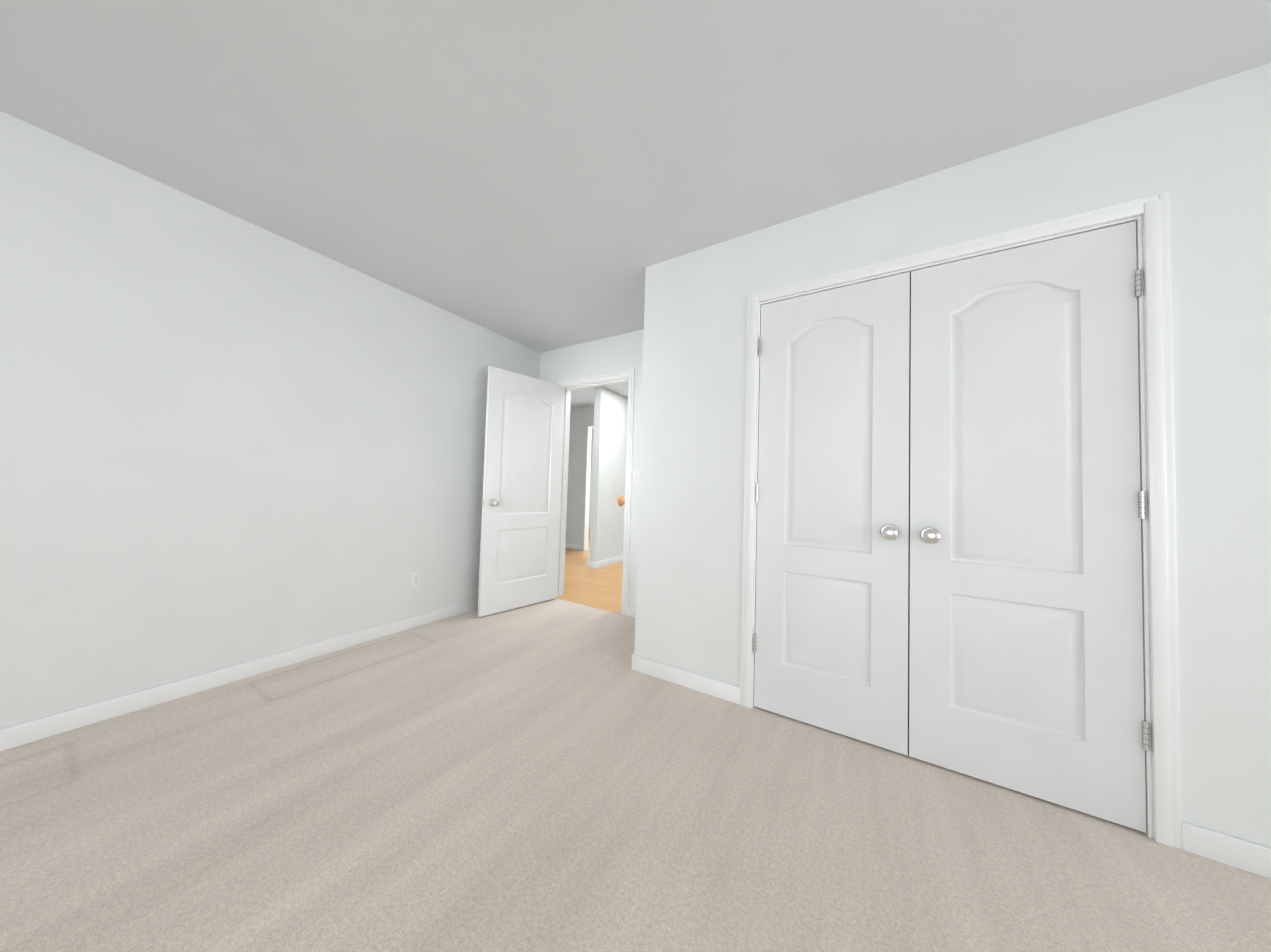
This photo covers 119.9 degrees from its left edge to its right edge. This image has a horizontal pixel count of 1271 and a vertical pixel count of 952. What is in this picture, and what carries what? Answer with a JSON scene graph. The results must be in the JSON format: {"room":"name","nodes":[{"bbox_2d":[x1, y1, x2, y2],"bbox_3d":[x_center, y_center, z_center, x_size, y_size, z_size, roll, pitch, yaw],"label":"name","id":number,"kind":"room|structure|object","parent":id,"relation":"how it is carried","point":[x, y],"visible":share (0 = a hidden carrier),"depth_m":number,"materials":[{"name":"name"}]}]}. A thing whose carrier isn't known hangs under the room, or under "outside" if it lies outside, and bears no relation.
{"room":"empty bedroom","nodes":[
{"label":"empty bedroom","id":0,"kind":"room"},
{"bbox_2d":[0,111,539,728],"bbox_3d":[-2.752,-0.193,0.972,0.115,2.440,6.547,1,-2,31],"label":"wall","id":1,"kind":"structure","parent":0,"point":[226,439],"depth_m":1.82,"materials":[{"name":"paint"}]},
{"bbox_2d":[0,599,477,751],"bbox_3d":[-2.701,0.986,0.948,0.016,0.085,6.432,1,-2,31],"label":"baseboard","id":2,"kind":"structure","parent":1,"relation":"attached to","point":[20,734],"depth_m":1.81,"materials":[{"name":"paint"}]},
{"bbox_2d":[410,570,420,587],"bbox_3d":[-1.629,0.764,2.727,0.009,0.115,0.070,1,-2,31],"label":"electrical outlet","id":3,"kind":"object","parent":1,"relation":"attached to","point":[415,578],"visible":1,"depth_m":2.72,"materials":[{"name":"plastic"}]},
{"bbox_2d":[566,407,589,550],"bbox_3d":[-1.442,0.037,6.654,3.180,2.440,0.110,1,-2,31],"label":"wall","id":4,"kind":"structure","parent":0,"point":[578,491],"depth_m":6.31,"materials":[{"name":"paint"}]},
{"bbox_2d":[565,544,580,549],"bbox_3d":[-1.901,1.207,6.797,2.275,0.085,0.013,1,-2,31],"label":"baseboard","id":5,"kind":"structure","parent":4,"relation":"attached to","point":[570,546],"depth_m":6.28,"materials":[{"name":"paint"}]},
{"bbox_2d":[557,528,622,613],"bbox_3d":[1.380,1.340,5.132,9.615,0.100,4.968,1,-2,31],"label":"floor","id":6,"kind":"structure","parent":0,"point":[598,588],"depth_m":4.13,"materials":[{"name":"brown wood"}]},
{"bbox_2d":[586,386,627,561],"bbox_3d":[0.414,0.087,6.509,0.150,2.440,3.682,1,-2,31],"label":"wall","id":7,"kind":"structure","parent":0,"point":[596,473],"depth_m":5.12,"materials":[{"name":"paint"}]},
{"bbox_2d":[592,555,622,568],"bbox_3d":[0.427,1.264,6.443,0.017,0.085,3.713,1,-2,31],"label":"baseboard","id":8,"kind":"structure","parent":7,"relation":"attached to","point":[595,565],"depth_m":5.07,"materials":[{"name":"paint"}]},
{"bbox_2d":[617,496,624,510],"bbox_3d":[0.212,0.260,3.330,1.000,0.132,0.356,1,-2,31],"label":"handrail","id":9,"kind":"object","parent":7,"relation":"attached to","point":[621,501],"visible":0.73,"depth_m":3.65,"materials":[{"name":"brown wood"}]},
{"bbox_2d":[0,598,1270,951],"bbox_3d":[-0.156,1.099,-0.659,6.266,0.100,6.547,1,-2,31],"label":"floor carpet","id":10,"kind":"object","parent":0,"point":[556,774],"depth_m":1.15,"materials":[{"name":"beige carpet"}]},
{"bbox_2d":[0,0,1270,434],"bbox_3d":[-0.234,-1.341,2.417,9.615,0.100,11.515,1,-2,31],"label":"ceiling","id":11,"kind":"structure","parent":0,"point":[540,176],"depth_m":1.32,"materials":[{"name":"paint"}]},
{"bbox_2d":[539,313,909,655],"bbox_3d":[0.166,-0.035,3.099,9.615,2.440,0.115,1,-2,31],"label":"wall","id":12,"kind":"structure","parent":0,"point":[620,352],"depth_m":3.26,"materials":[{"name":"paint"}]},
{"bbox_2d":[477,366,564,616],"bbox_3d":[-1.004,0.130,3.281,0.228,2.030,0.762,1,-2,31],"label":"entry door","id":13,"kind":"structure","parent":12,"relation":"in","point":[520,527],"depth_m":3.21,"materials":[{"name":"paint"}]},
{"bbox_2d":[557,369,634,615],"bbox_3d":[-0.386,0.127,3.423,0.889,2.105,0.147,1,-2,31],"label":"door frame","id":14,"kind":"structure","parent":12,"relation":"attached to","point":[628,376],"depth_m":3.35,"materials":[{"name":"paint"}]},
{"bbox_2d":[627,606,635,617],"bbox_3d":[0.141,1.138,2.979,0.486,0.085,0.013,1,-2,31],"label":"baseboard","id":15,"kind":"structure","parent":12,"relation":"attached to","point":[631,611],"depth_m":3.08,"materials":[{"name":"paint"}]},
{"bbox_2d":[633,470,639,483],"bbox_3d":[0.005,0.010,3.115,0.070,0.115,0.020,1,-2,31],"label":"light switch","id":16,"kind":"object","parent":12,"relation":"attached to","point":[636,475],"visible":0.81,"depth_m":3.12,"materials":[{"name":"plastic"}]},
{"bbox_2d":[634,63,1270,847],"bbox_3d":[2.090,-0.035,1.428,4.363,2.440,0.759,1,-2,31],"label":"wall","id":17,"kind":"structure","parent":0,"point":[1202,155],"depth_m":1.25,"materials":[{"name":"paint"}]},
{"bbox_2d":[631,654,635,670],"bbox_3d":[0.179,1.124,2.513,0.021,0.085,0.772,1,-2,31],"label":"baseboard","id":18,"kind":"structure","parent":17,"relation":"attached to","point":[633,662],"depth_m":2.18,"materials":[{"name":"paint"}]},
{"bbox_2d":[636,656,739,704],"bbox_3d":[0.269,1.110,2.016,0.608,0.085,0.013,1,-2,31],"label":"baseboard","id":19,"kind":"structure","parent":17,"relation":"attached to","point":[719,689],"depth_m":1.99,"materials":[{"name":"paint"}]},
{"bbox_2d":[753,272,909,755],"bbox_3d":[0.889,0.135,1.724,0.626,2.030,0.173,1,-2,31],"label":"closet door","id":20,"kind":"structure","parent":17,"relation":"in","point":[830,643],"depth_m":1.69,"materials":[{"name":"paint"}]},
{"bbox_2d":[740,192,1181,848],"bbox_3d":[1.176,0.109,1.586,1.378,2.109,0.131,1,-2,31],"label":"trim","id":21,"kind":"structure","parent":17,"relation":"attached to","point":[1150,216],"depth_m":1.22,"materials":[{"name":"paint"}]},
{"bbox_2d":[908,221,1149,832],"bbox_3d":[1.430,0.139,1.398,0.626,2.030,0.173,1,-2,31],"label":"closet door","id":22,"kind":"structure","parent":17,"relation":"in","point":[1027,509],"depth_m":1.36,"materials":[{"name":"paint"}]},
{"bbox_2d":[1181,821,1270,878],"bbox_3d":[2.705,1.132,0.545,2.339,0.085,0.017,1,-2,31],"label":"baseboard","id":23,"kind":"structure","parent":17,"relation":"attached to","point":[1230,850],"depth_m":1.10,"materials":[{"name":"paint"}]}
]}

